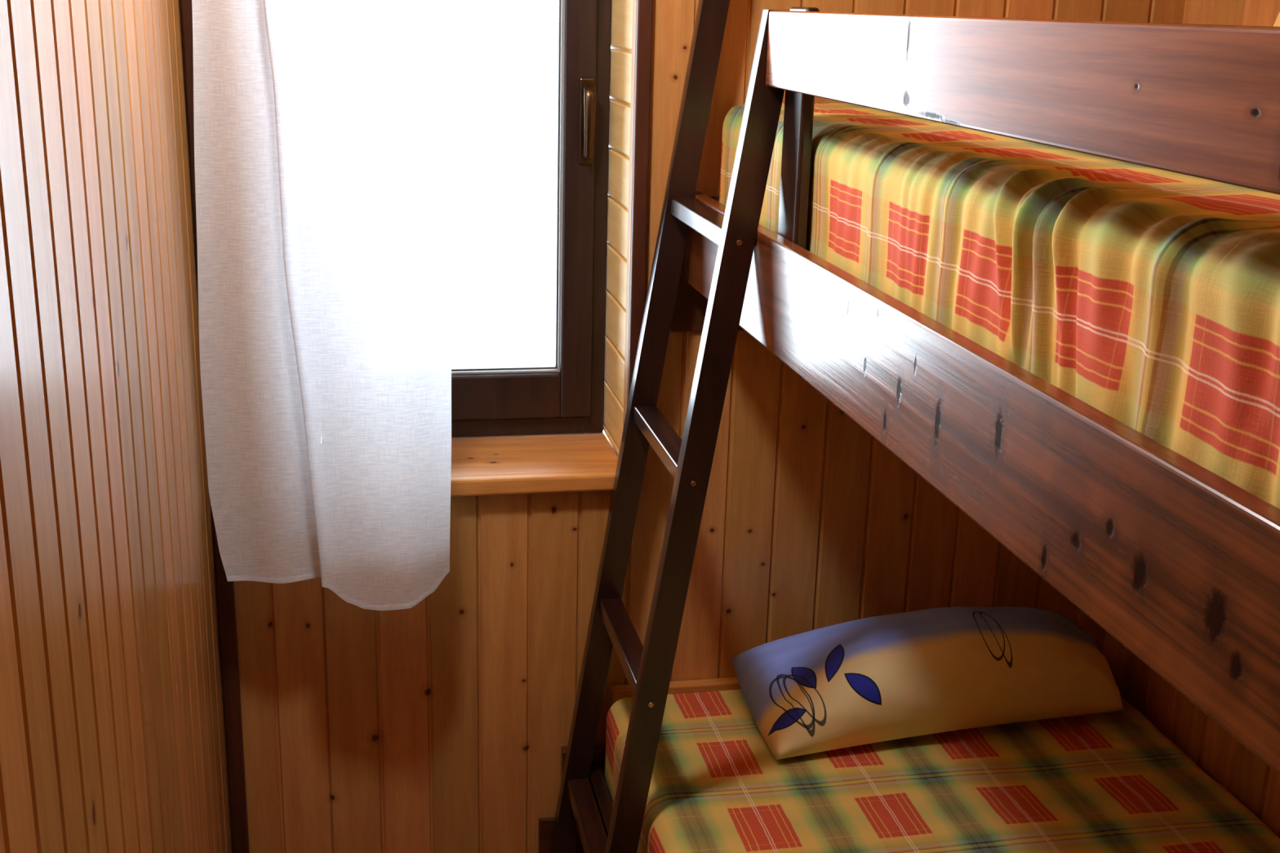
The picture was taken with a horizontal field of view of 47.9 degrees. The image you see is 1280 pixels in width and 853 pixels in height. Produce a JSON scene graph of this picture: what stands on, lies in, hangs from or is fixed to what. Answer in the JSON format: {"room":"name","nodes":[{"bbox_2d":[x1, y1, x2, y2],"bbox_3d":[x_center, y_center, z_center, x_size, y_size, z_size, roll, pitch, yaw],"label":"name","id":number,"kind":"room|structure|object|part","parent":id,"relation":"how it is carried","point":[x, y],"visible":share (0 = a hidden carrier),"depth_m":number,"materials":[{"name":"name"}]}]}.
{"room":"bunk bedroom","nodes":[
{"label":"bunk bedroom","id":0,"kind":"room"},
{"bbox_2d":[0,0,231,852],"bbox_3d":[-0.448,0.252,0.914,0.030,2.380,3.350,-2,17,-11],"label":"wall","id":1,"kind":"structure","parent":0,"point":[113,735],"depth_m":1.47,"materials":[{"name":"brown wood"}]},
{"bbox_2d":[234,0,1185,852],"bbox_3d":[0.085,-0.280,2.774,1.865,2.380,0.340,-2,17,-11],"label":"wall","id":2,"kind":"structure","parent":0,"point":[442,723],"depth_m":2.74,"materials":[{"name":"brown wood"}]},
{"bbox_2d":[179,0,249,852],"bbox_3d":[-0.730,-0.203,2.437,0.030,2.380,0.022,-2,17,-11],"label":"trim","id":3,"kind":"structure","parent":2,"relation":"attached to","point":[225,595],"depth_m":2.61,"materials":[{"name":"brown wood"}]},
{"bbox_2d":[451,0,611,437],"bbox_3d":[-0.328,-0.572,2.664,0.553,1.238,0.134,-2,17,-11],"label":"window","id":4,"kind":"structure","parent":2,"relation":"in","point":[566,397],"depth_m":2.79,"materials":[{"name":"wood"}]},
{"bbox_3d":[-0.097,-0.565,2.675,0.028,0.160,0.044,-2,17,-11],"label":"handle","id":5,"kind":"part","parent":4,"relation":"part of","materials":[{"name":"brown metal"}]},
{"bbox_3d":[-0.093,-0.560,2.656,0.023,0.135,0.021,-2,17,-11],"label":"lever","id":6,"kind":"part","parent":4,"relation":"part of","materials":[{"name":"brown metal"}]},
{"bbox_2d":[450,431,617,496],"bbox_3d":[-0.343,0.063,2.763,0.585,0.032,0.348,-2,17,-11],"label":"windowsill","id":7,"kind":"structure","parent":2,"relation":"attached to","point":[506,464],"depth_m":2.69,"materials":[{"name":"brown wood"}]},
{"bbox_2d":[603,0,632,455],"bbox_3d":[-0.034,-0.563,2.660,0.020,1.238,0.330,-2,17,-11],"label":"window reveal","id":8,"kind":"structure","parent":2,"relation":"attached to","point":[621,26],"depth_m":2.68,"materials":[{"name":"brown wood"}]},
{"bbox_2d":[626,0,653,405],"bbox_3d":[0.003,-0.512,2.500,0.026,1.304,0.014,-2,17,-11],"label":"trim","id":9,"kind":"structure","parent":2,"relation":"attached to","point":[644,7],"depth_m":2.51,"materials":[{"name":"brown wood"}]},
{"bbox_3d":[-0.303,-1.295,2.147,0.805,0.060,0.118,-2,17,-11],"label":"curtain rod","id":10,"kind":"object","parent":2,"relation":"attached to","visible":0},
{"bbox_2d":[191,0,451,610],"bbox_3d":[-0.505,-0.469,2.257,0.410,1.636,0.052,0,16,-5],"label":"curtain","id":11,"kind":"object","parent":10,"relation":"hanging from","point":[322,140],"visible":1,"depth_m":2.33,"materials":[{"name":"white fabric"}]},
{"bbox_2d":[1102,0,1279,838],"bbox_3d":[1.313,0.197,1.261,0.030,2.380,3.350,-2,17,-11],"label":"wall","id":12,"kind":"structure","parent":0,"point":[1216,752],"depth_m":2.61,"materials":[{"name":"brown wood"}]},
{"bbox_3d":[0.402,1.380,1.426,1.865,0.030,3.350,-2,17,-11],"label":"floor","id":13,"kind":"structure","parent":0,"visible":0},
{"bbox_2d":[548,0,789,852],"bbox_3d":[0.029,0.093,2.421,0.326,1.860,0.432,-2,17,-11],"label":"ladder","id":14,"kind":"object","parent":13,"relation":"on","point":[647,668],"visible":0.99,"depth_m":2.36,"materials":[{"name":"wood"}]},
{"bbox_2d":[537,6,1279,852],"bbox_3d":[0.592,0.372,1.801,1.182,1.702,2.052,-2,17,-11],"label":"bunk bed","id":15,"kind":"object","parent":13,"relation":"on","point":[1176,561],"visible":0.53,"depth_m":1.24,"materials":[{"name":"brown wood"}]},
{"bbox_3d":[0.098,1.013,1.903,0.026,0.160,1.970,-2,17,-11],"label":"rail","id":16,"kind":"part","parent":15,"relation":"part of","materials":[{"name":"brown wood"}]},
{"bbox_3d":[0.220,-0.364,2.040,0.020,0.442,0.085,-2,17,-11],"label":"guard post","id":17,"kind":"part","parent":15,"relation":"part of","materials":[{"name":"brown wood"}]},
{"bbox_2d":[604,689,1279,852],"bbox_3d":[0.620,0.853,1.977,1.033,0.182,1.936,-2,17,-11],"label":"bedspread","id":18,"kind":"object","parent":15,"relation":"on","point":[1108,782],"visible":0.65,"depth_m":2.44,"materials":[{"name":"yellow fabric"}]},
{"bbox_2d":[731,606,1125,759],"bbox_3d":[0.547,0.432,2.684,0.712,0.204,0.290,-2,17,-11],"label":"pillow","id":19,"kind":"object","parent":18,"relation":"on","point":[875,679],"visible":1,"depth_m":2.58,"materials":[{"name":"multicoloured fabric"}]},
{"bbox_3d":[0.286,-0.060,1.633,0.026,0.160,1.992,-2,17,-11],"label":"rail","id":20,"kind":"part","parent":15,"relation":"part of","materials":[{"name":"brown wood"}]},
{"bbox_2d":[719,102,1279,508],"bbox_3d":[0.731,-0.187,1.687,0.859,0.256,1.937,-2,17,-11],"label":"bedspread","id":21,"kind":"object","parent":15,"relation":"on","point":[1149,297],"visible":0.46,"depth_m":1.32,"materials":[{"name":"yellow fabric"}]},
{"bbox_2d":[1273,11,1279,26],"bbox_3d":[0.985,-0.549,1.810,0.191,0.355,0.530,-2,17,-11],"label":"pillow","id":22,"kind":"object","parent":21,"relation":"on","point":[1277,23],"visible":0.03,"depth_m":2.00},
{"bbox_3d":[0.334,-0.327,1.343,0.024,0.104,1.478,-2,17,-11],"label":"guard rail","id":23,"kind":"part","parent":15,"relation":"part of","materials":[{"name":"brown wood"}]}
]}

